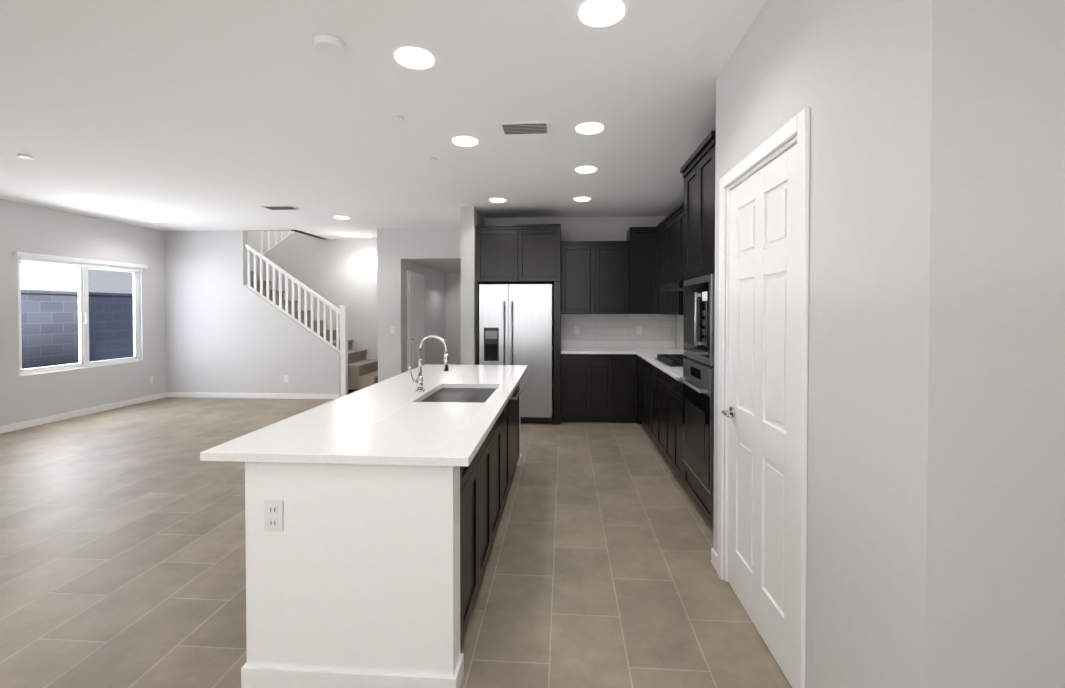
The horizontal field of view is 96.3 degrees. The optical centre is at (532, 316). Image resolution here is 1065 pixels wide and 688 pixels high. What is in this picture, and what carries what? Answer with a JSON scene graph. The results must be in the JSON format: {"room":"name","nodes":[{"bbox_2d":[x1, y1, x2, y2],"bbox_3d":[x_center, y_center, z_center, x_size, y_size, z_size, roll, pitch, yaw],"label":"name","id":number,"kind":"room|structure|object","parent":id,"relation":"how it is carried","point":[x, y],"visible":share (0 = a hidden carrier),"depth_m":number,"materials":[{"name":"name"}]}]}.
{"room":"kitchen","nodes":[
{"label":"kitchen","id":0,"kind":"room"},
{"bbox_2d":[0,199,166,425],"bbox_3d":[-6.375,-0.766,4.120,0.150,4.300,12.200,0,1,4],"label":"wall","id":1,"kind":"structure","parent":0,"point":[27,228],"depth_m":6.42,"materials":[{"name":"paint"}]},
{"bbox_2d":[18,261,139,375],"bbox_3d":[-6.198,-0.018,6.590,0.080,1.445,1.690,0,1,4],"label":"window","id":2,"kind":"structure","parent":1,"relation":"in","point":[84,317],"depth_m":6.77,"materials":[{"name":"plastic"}]},
{"bbox_2d":[13,251,147,271],"bbox_3d":[-6.126,-0.741,6.575,0.085,0.100,1.790,0,1,4],"label":"blind valance","id":3,"kind":"object","parent":1,"relation":"attached to","point":[40,258],"visible":0.88,"depth_m":6.38,"materials":[{"name":"plastic"}]},
{"bbox_2d":[0,392,166,433],"bbox_3d":[-6.371,1.358,2.972,0.013,0.085,9.850,0,1,4],"label":"baseboard","id":4,"kind":"structure","parent":1,"relation":"attached to","point":[36,422],"depth_m":6.41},
{"bbox_2d":[165,228,402,393],"bbox_3d":[-4.074,-0.818,7.782,3.960,4.300,0.110,0,1,4],"label":"wall","id":5,"kind":"structure","parent":0,"point":[228,330],"depth_m":7.79,"materials":[{"name":"paint"}]},
{"bbox_2d":[149,375,287,383],"bbox_3d":[-5.022,1.007,7.649,2.090,0.115,0.330,0,1,4],"label":"outlets","id":6,"kind":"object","parent":5,"relation":"attached to","point":[151,379],"depth_m":7.61,"materials":[{"name":"white plastic"}]},
{"bbox_2d":[167,392,339,398],"bbox_3d":[-4.568,1.290,7.782,2.920,0.085,0.013,0,1,4],"label":"baseboard","id":7,"kind":"structure","parent":5,"relation":"attached to","point":[169,394],"depth_m":7.77,"materials":[{"name":"white wood"}]},
{"bbox_2d":[391,326,394,333],"bbox_3d":[-2.232,0.215,7.615,0.072,0.120,0.008,0,1,4],"label":"light switch","id":8,"kind":"object","parent":5,"relation":"attached to","point":[392,329],"visible":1,"depth_m":7.61,"materials":[{"name":"white plastic"}]},
{"bbox_2d":[292,231,325,238],"bbox_3d":[-3.808,-2.202,8.772,0.120,1.560,1.920,0,1,4],"label":"wall","id":9,"kind":"structure","parent":0,"point":[292,231],"depth_m":8.30,"materials":[{"name":"paint"}]},
{"bbox_2d":[257,232,377,359],"bbox_3d":[-3.631,-0.300,8.777,2.965,3.236,0.060,0,1,4],"label":"wall","id":10,"kind":"structure","parent":0,"point":[336,272],"depth_m":8.74,"materials":[{"name":"paint"}]},
{"bbox_2d":[247,232,437,364],"bbox_3d":[-3.938,-0.847,9.852,3.960,4.300,0.180,0,1,4],"label":"wall","id":11,"kind":"structure","parent":0,"point":[253,238],"depth_m":9.87,"materials":[{"name":"paint"}]},
{"bbox_2d":[0,0,767,238],"bbox_3d":[-1.354,-2.196,4.096,10.170,1.680,12.850,0,1,4],"label":"ceiling","id":12,"kind":"structure","parent":0,"point":[197,115],"depth_m":3.07,"materials":[{"name":"paint"}]},
{"bbox_2d":[17,154,32,158],"bbox_3d":[-4.181,-1.336,3.923,0.140,0.034,0.103,0,1,4],"label":"smoke detector","id":13,"kind":"object","parent":12,"relation":"attached to","point":[24,156],"depth_m":3.98,"materials":[{"name":"white plastic"}]},
{"bbox_2d":[261,206,300,209],"bbox_3d":[-3.187,-1.377,6.037,0.400,0.010,0.200,0,1,4],"label":"ceiling vent","id":14,"kind":"object","parent":12,"relation":"in","point":[267,207],"depth_m":6.02,"materials":[{"name":"white plastic"}]},
{"bbox_2d":[313,34,345,56],"bbox_3d":[-0.971,-1.313,2.280,0.165,0.034,0.190,0,1,4],"label":"smoke detector","id":15,"kind":"object","parent":12,"relation":"attached to","point":[329,45],"depth_m":2.28,"materials":[{"name":"white plastic"}]},
{"bbox_2d":[393,116,403,122],"bbox_3d":[-0.889,-1.325,3.161,0.078,0.034,0.101,0,1,4],"label":"smoke detector","id":16,"kind":"object","parent":12,"relation":"attached to","point":[398,119],"depth_m":3.20,"materials":[{"name":"white plastic"}]},
{"bbox_2d":[395,47,433,68],"bbox_3d":[-0.603,-1.325,2.432,0.200,0.014,0.206,0,1,4],"label":"recessed light","id":17,"kind":"object","parent":12,"relation":"in","point":[409,57],"depth_m":2.43,"materials":[{"name":"white"}]},
{"bbox_2d":[452,136,477,146],"bbox_3d":[-0.515,-1.342,3.634,0.199,0.014,0.219,0,1,4],"label":"recessed light","id":18,"kind":"object","parent":12,"relation":"in","point":[465,141],"depth_m":3.63,"materials":[{"name":"white"}]},
{"bbox_2d":[498,121,550,134],"bbox_3d":[-0.053,-1.340,3.396,0.360,0.010,0.210,0,1,4],"label":"ceiling vent","id":19,"kind":"object","parent":12,"relation":"in","point":[513,128],"depth_m":3.38,"materials":[{"name":"white plastic"}]},
{"bbox_2d":[575,166,596,172],"bbox_3d":[0.490,-1.352,4.357,0.194,0.014,0.194,0,1,4],"label":"recessed light","id":20,"kind":"object","parent":12,"relation":"in","point":[583,169],"depth_m":4.36,"materials":[{"name":"white"}]},
{"bbox_2d":[576,122,603,134],"bbox_3d":[0.407,-1.338,3.374,0.191,0.014,0.224,0,1,4],"label":"recessed light","id":21,"kind":"object","parent":12,"relation":"in","point":[585,128],"depth_m":3.37,"materials":[{"name":"white"}]},
{"bbox_2d":[579,0,624,26],"bbox_3d":[0.300,-1.320,2.066,0.194,0.014,0.187,0,1,4],"label":"recessed light","id":22,"kind":"object","parent":12,"relation":"in","point":[598,13],"depth_m":2.06,"materials":[{"name":"white"}]},
{"bbox_2d":[0,389,791,687],"bbox_3d":[-2.136,1.426,4.674,13.000,0.100,15.000,0,1,4],"label":"floor","id":23,"kind":"structure","parent":0,"point":[122,547],"depth_m":2.69,"materials":[{"name":"tile"}]},
{"bbox_2d":[245,231,377,396],"bbox_3d":[-4.113,-0.613,8.758,3.749,3.864,2.047,0,1,4],"label":"stairs","id":24,"kind":"structure","parent":23,"relation":"on","point":[358,370],"depth_m":7.79,"materials":[{"name":"wood"}]},
{"bbox_2d":[241,372,525,687],"bbox_3d":[-0.581,0.955,3.147,0.868,0.885,2.756,0,1,4],"label":"kitchen island","id":25,"kind":"object","parent":23,"relation":"on","point":[365,568],"depth_m":1.79,"materials":[{"name":"white paint"}]},
{"bbox_2d":[264,500,282,531],"bbox_3d":[-0.977,0.752,1.797,0.072,0.116,0.009,0,1,4],"label":"outlet","id":26,"kind":"object","parent":25,"relation":"attached to","point":[273,515],"visible":1,"depth_m":1.79,"materials":[{"name":"white plastic"}]},
{"bbox_2d":[200,364,471,463],"bbox_3d":[-0.897,0.495,3.157,0.470,0.032,2.840,0,1,4],"label":"island countertop","id":27,"kind":"structure","parent":25,"relation":"on","point":[302,438],"depth_m":2.16,"materials":[{"name":"white stone"}]},
{"bbox_2d":[408,335,448,391],"bbox_3d":[-0.667,0.297,3.058,0.263,0.365,0.060,0,1,4],"label":"faucet","id":28,"kind":"object","parent":27,"relation":"on","point":[419,380],"visible":1,"depth_m":3.05,"materials":[{"name":"silver metal"}]},
{"bbox_2d":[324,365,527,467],"bbox_3d":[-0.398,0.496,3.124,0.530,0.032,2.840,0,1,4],"label":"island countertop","id":29,"kind":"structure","parent":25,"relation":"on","point":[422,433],"depth_m":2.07,"materials":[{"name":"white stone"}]},
{"bbox_2d":[424,384,495,403],"bbox_3d":[-0.458,0.623,3.049,0.444,0.244,0.704,0,1,4],"label":"sink","id":30,"kind":"object","parent":29,"relation":"in","point":[481,392],"depth_m":3.22,"materials":[{"name":"silver metal"}]},
{"bbox_2d":[479,284,552,423],"bbox_3d":[-0.194,0.471,6.315,0.916,1.765,0.779,0,1,4],"label":"refrigerator","id":31,"kind":"object","parent":23,"relation":"on","point":[515,324],"visible":0.69,"depth_m":5.98,"materials":[{"name":"silver metal"}]},
{"bbox_2d":[559,350,590,424],"bbox_3d":[0.573,0.909,6.367,0.384,0.885,0.627,0,1,4],"label":"base cabinet","id":32,"kind":"object","parent":23,"relation":"on","point":[574,369],"depth_m":6.06,"materials":[{"name":"black wood"}]},
{"bbox_2d":[591,354,606,421],"bbox_3d":[0.868,0.910,6.347,0.445,0.885,0.627,0,1,4],"label":"base cabinet","id":33,"kind":"object","parent":23,"relation":"on","point":[598,361],"depth_m":6.04,"materials":[{"name":"black wood"}]},
{"bbox_2d":[607,354,630,422],"bbox_3d":[1.163,0.910,6.297,0.390,0.885,0.689,0,1,4],"label":"base cabinet","id":34,"kind":"object","parent":23,"relation":"on","point":[622,388],"depth_m":6.02,"materials":[{"name":"black wood"}]},
{"bbox_2d":[561,340,632,353],"bbox_3d":[0.829,0.400,6.328,0.900,0.134,0.657,0,1,4],"label":"countertop","id":35,"kind":"structure","parent":34,"relation":"on","point":[567,346],"depth_m":6.62,"materials":[{"name":"white stone"}]},
{"bbox_2d":[631,354,642,423],"bbox_3d":[1.586,0.918,5.740,0.687,0.885,0.532,0,1,4],"label":"base cabinet","id":36,"kind":"object","parent":23,"relation":"on","point":[636,361],"depth_m":6.00,"materials":[{"name":"black wood"}]},
{"bbox_2d":[643,359,646,429],"bbox_3d":[1.587,0.924,5.307,0.627,0.885,0.569,0,1,4],"label":"base cabinet","id":37,"kind":"object","parent":23,"relation":"on","point":[644,362],"depth_m":5.45,"materials":[{"name":"black wood"}]},
{"bbox_2d":[647,362,654,440],"bbox_3d":[1.560,0.930,4.893,0.627,0.885,0.499,0,1,4],"label":"base cabinet","id":38,"kind":"object","parent":23,"relation":"on","point":[650,368],"depth_m":5.05,"materials":[{"name":"black wood"}]},
{"bbox_2d":[655,367,662,452],"bbox_3d":[1.535,0.935,4.514,0.627,0.885,0.499,0,1,4],"label":"base cabinet","id":39,"kind":"object","parent":23,"relation":"on","point":[658,373],"depth_m":4.65,"materials":[{"name":"black wood"}]},
{"bbox_2d":[663,372,670,464],"bbox_3d":[1.512,0.940,4.164,0.627,0.885,0.441,0,1,4],"label":"base cabinet","id":40,"kind":"object","parent":23,"relation":"on","point":[666,378],"depth_m":4.29,"materials":[{"name":"black wood"}]},
{"bbox_2d":[671,377,682,481],"bbox_3d":[1.493,0.944,3.872,0.627,0.885,0.382,0,1,4],"label":"base cabinet","id":41,"kind":"object","parent":23,"relation":"on","point":[676,386],"depth_m":3.91,"materials":[{"name":"black wood"}]},
{"bbox_2d":[629,340,682,381],"bbox_3d":[1.547,0.417,5.140,0.687,0.134,2.934,0,1,4],"label":"countertop","id":42,"kind":"structure","parent":41,"relation":"on","point":[648,350],"depth_m":6.02,"materials":[{"name":"white stone"}]},
{"bbox_2d":[654,354,682,366],"bbox_3d":[1.535,0.430,4.710,0.520,0.054,0.740,0,1,4],"label":"cooktop","id":43,"kind":"object","parent":42,"relation":"in","point":[672,360],"visible":0.29,"depth_m":4.62,"materials":[{"name":"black metal"}]},
{"bbox_2d":[677,131,715,526],"bbox_3d":[1.419,0.131,3.280,0.698,2.530,0.780,0,1,4],"label":"tall cabinet","id":44,"kind":"object","parent":23,"relation":"on","point":[697,169],"visible":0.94,"depth_m":3.21,"materials":[{"name":"black wood"}]},
{"bbox_2d":[403,260,435,372],"bbox_3d":[-2.092,-0.050,8.685,0.120,2.740,1.930,0,1,4],"label":"wall","id":45,"kind":"structure","parent":0,"point":[434,301],"depth_m":9.03,"materials":[{"name":"paint"}]},
{"bbox_2d":[407,271,424,370],"bbox_3d":[-2.014,0.279,8.358,0.070,2.090,0.920,0,1,4],"label":"hall door","id":46,"kind":"structure","parent":45,"relation":"in","point":[415,309],"depth_m":8.20,"materials":[{"name":"white wood"}]},
{"bbox_2d":[400,228,460,272],"bbox_3d":[-1.360,-1.184,8.972,1.300,0.480,2.850,0,1,4],"label":"ceiling soffit","id":47,"kind":"structure","parent":0,"point":[438,249],"depth_m":7.57,"materials":[{"name":"paint"}]},
{"bbox_2d":[441,272,444,364],"bbox_3d":[-1.966,-0.077,10.605,0.120,2.740,0.002,0,1,4],"label":"wall","id":48,"kind":"structure","parent":0,"point":[442,273],"depth_m":10.23,"materials":[{"name":"paint"}]},
{"bbox_2d":[445,273,460,364],"bbox_3d":[-1.262,-0.076,10.484,1.300,2.740,0.150,0,1,4],"label":"wall","id":49,"kind":"structure","parent":0,"point":[453,311],"depth_m":10.44,"materials":[{"name":"paint"}]},
{"bbox_2d":[460,206,483,364],"bbox_3d":[-0.672,-0.044,8.256,0.170,2.740,4.520,0,1,4],"label":"wall","id":50,"kind":"structure","parent":0,"point":[470,217],"depth_m":6.00,"materials":[{"name":"paint"}]},
{"bbox_2d":[475,225,522,283],"bbox_3d":[-0.402,-0.793,6.377,0.599,0.690,0.687,0,1,4],"label":"upper cabinet","id":51,"kind":"object","parent":50,"relation":"attached to","point":[499,248],"depth_m":6.04,"materials":[{"name":"black wood"}]},
{"bbox_2d":[484,216,668,411],"bbox_3d":[0.732,-0.023,6.736,2.830,2.740,0.150,0,1,4],"label":"wall","id":52,"kind":"structure","parent":0,"point":[614,228],"depth_m":6.64,"materials":[{"name":"paint"}]},
{"bbox_2d":[561,241,598,313],"bbox_3d":[0.645,-0.507,6.491,0.509,0.935,0.330,0,1,4],"label":"upper cabinet","id":53,"kind":"object","parent":52,"relation":"attached to","point":[580,287],"depth_m":6.33,"materials":[{"name":"black wood"}]},
{"bbox_2d":[599,241,622,313],"bbox_3d":[1.035,-0.507,6.465,0.510,0.935,0.330,0,1,4],"label":"upper cabinet","id":54,"kind":"object","parent":52,"relation":"attached to","point":[610,252],"depth_m":6.31,"materials":[{"name":"black wood"}]},
{"bbox_2d":[623,229,650,313],"bbox_3d":[1.445,-0.591,6.406,0.437,1.105,0.392,0,1,4],"label":"upper cabinet","id":55,"kind":"object","parent":52,"relation":"attached to","point":[636,270],"depth_m":6.28,"materials":[{"name":"black wood"}]},
{"bbox_2d":[713,0,884,687],"bbox_3d":[1.044,0.044,1.965,0.120,2.740,1.470,0,1,4],"label":"wall","id":56,"kind":"structure","parent":0,"point":[827,57],"depth_m":1.50,"materials":[{"name":"paint"}]},
{"bbox_2d":[711,548,716,564],"bbox_3d":[1.177,1.361,2.719,0.313,0.085,0.013,0,1,4],"label":"baseboard","id":57,"kind":"structure","parent":56,"relation":"attached to","point":[713,554],"depth_m":2.68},
{"bbox_2d":[722,144,796,687],"bbox_3d":[0.993,0.377,2.121,0.096,2.055,0.774,0,1,4],"label":"pantry door","id":58,"kind":"structure","parent":56,"relation":"in","point":[760,413],"depth_m":2.07,"materials":[{"name":"white wood"}]},
{"bbox_2d":[717,107,809,687],"bbox_3d":[1.046,0.339,2.125,0.137,2.147,0.924,0,1,4],"label":"door frame","id":59,"kind":"structure","parent":56,"relation":"attached to","point":[798,124],"depth_m":1.72,"materials":[{"name":"white wood"}]},
{"bbox_2d":[877,0,1064,687],"bbox_3d":[2.235,0.057,1.090,2.610,2.740,0.120,0,1,4],"label":"wall","id":60,"kind":"structure","parent":0,"point":[936,457],"depth_m":1.11,"materials":[{"name":"paint"}]},
{"bbox_3d":[1.935,0.007,4.612,0.150,2.740,3.930,0,1,4],"label":"wall","id":61,"kind":"structure","parent":0,"visible":0},
{"bbox_2d":[523,225,562,284],"bbox_3d":[0.078,-0.792,6.345,0.599,0.690,0.687,0,1,4],"label":"upper cabinet","id":62,"kind":"object","parent":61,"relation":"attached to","point":[542,244],"depth_m":6.01,"materials":[{"name":"black wood"}]},
{"bbox_2d":[561,314,674,340],"bbox_3d":[1.181,0.195,6.625,1.560,0.469,0.010,0,1,4],"label":"backsplash","id":63,"kind":"structure","parent":61,"relation":"attached to","point":[669,327],"depth_m":6.62,"materials":[{"name":"tile"}]},
{"bbox_2d":[574,326,578,333],"bbox_3d":[0.621,0.191,6.655,0.070,0.115,0.008,0,1,4],"label":"outlet","id":64,"kind":"object","parent":63,"relation":"attached to","point":[576,328],"depth_m":6.65,"materials":[{"name":"white plastic"}]},
{"bbox_2d":[637,326,641,334],"bbox_3d":[1.479,0.192,6.599,0.070,0.115,0.008,0,1,4],"label":"outlet","id":65,"kind":"object","parent":63,"relation":"attached to","point":[639,330],"depth_m":6.60,"materials":[{"name":"white plastic"}]},
{"bbox_2d":[651,217,666,313],"bbox_3d":[1.750,-0.584,5.933,0.387,1.105,0.677,0,1,4],"label":"upper cabinet","id":66,"kind":"object","parent":61,"relation":"attached to","point":[659,234],"depth_m":6.14,"materials":[{"name":"black wood"}]},
{"bbox_2d":[662,275,683,290],"bbox_3d":[1.608,-0.342,4.689,0.507,0.155,0.746,0,1,4],"label":"range hood","id":67,"kind":"object","parent":61,"relation":"attached to","point":[676,284],"visible":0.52,"depth_m":4.63,"materials":[{"name":"metal"}]},
{"bbox_2d":[667,209,682,314],"bbox_3d":[1.741,-0.576,5.356,0.330,1.105,0.713,0,1,4],"label":"upper cabinet","id":68,"kind":"object","parent":61,"relation":"attached to","point":[674,298],"depth_m":5.35,"materials":[{"name":"black wood"}]},
{"bbox_2d":[675,315,682,349],"bbox_3d":[1.886,0.216,5.118,0.008,0.469,2.927,0,1,4],"label":"backsplash","id":69,"kind":"structure","parent":61,"relation":"attached to","point":[678,318],"depth_m":6.37,"materials":[{"name":"tile"}]},
{"bbox_2d":[679,205,682,275],"bbox_3d":[1.707,-0.774,4.837,0.330,0.695,0.439,0,1,4],"label":"upper cabinet","id":70,"kind":"object","parent":61,"relation":"attached to","point":[680,206],"depth_m":4.99,"materials":[{"name":"black wood"}]},
{"bbox_2d":[683,201,683,274],"bbox_3d":[1.686,-0.769,4.517,0.330,0.695,0.439,0,1,4],"label":"upper cabinet","id":71,"kind":"object","parent":61,"relation":"attached to","point":[683,201],"depth_m":4.91,"materials":[{"name":"black wood"}]},
{"label":"outside","id":72,"kind":"structure","parent":0,"visible":0},
{"bbox_3d":[-9.808,1.537,8.187,7.230,0.220,21.000,0,1,4],"label":"ground","id":73,"kind":"structure","parent":72,"visible":0},
{"bbox_2d":[20,263,132,293],"bbox_3d":[-11.854,-1.260,10.787,1.800,5.700,16.800,0,1,4],"label":"neighbouring house","id":74,"kind":"structure","parent":73,"relation":"on","point":[45,277],"depth_m":11.33,"materials":[{"name":"paint"}]},
{"bbox_2d":[21,289,132,368],"bbox_3d":[-9.057,0.585,7.623,0.240,2.100,18.000,0,1,4],"label":"block wall","id":75,"kind":"structure","parent":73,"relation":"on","point":[49,327],"depth_m":8.97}
]}

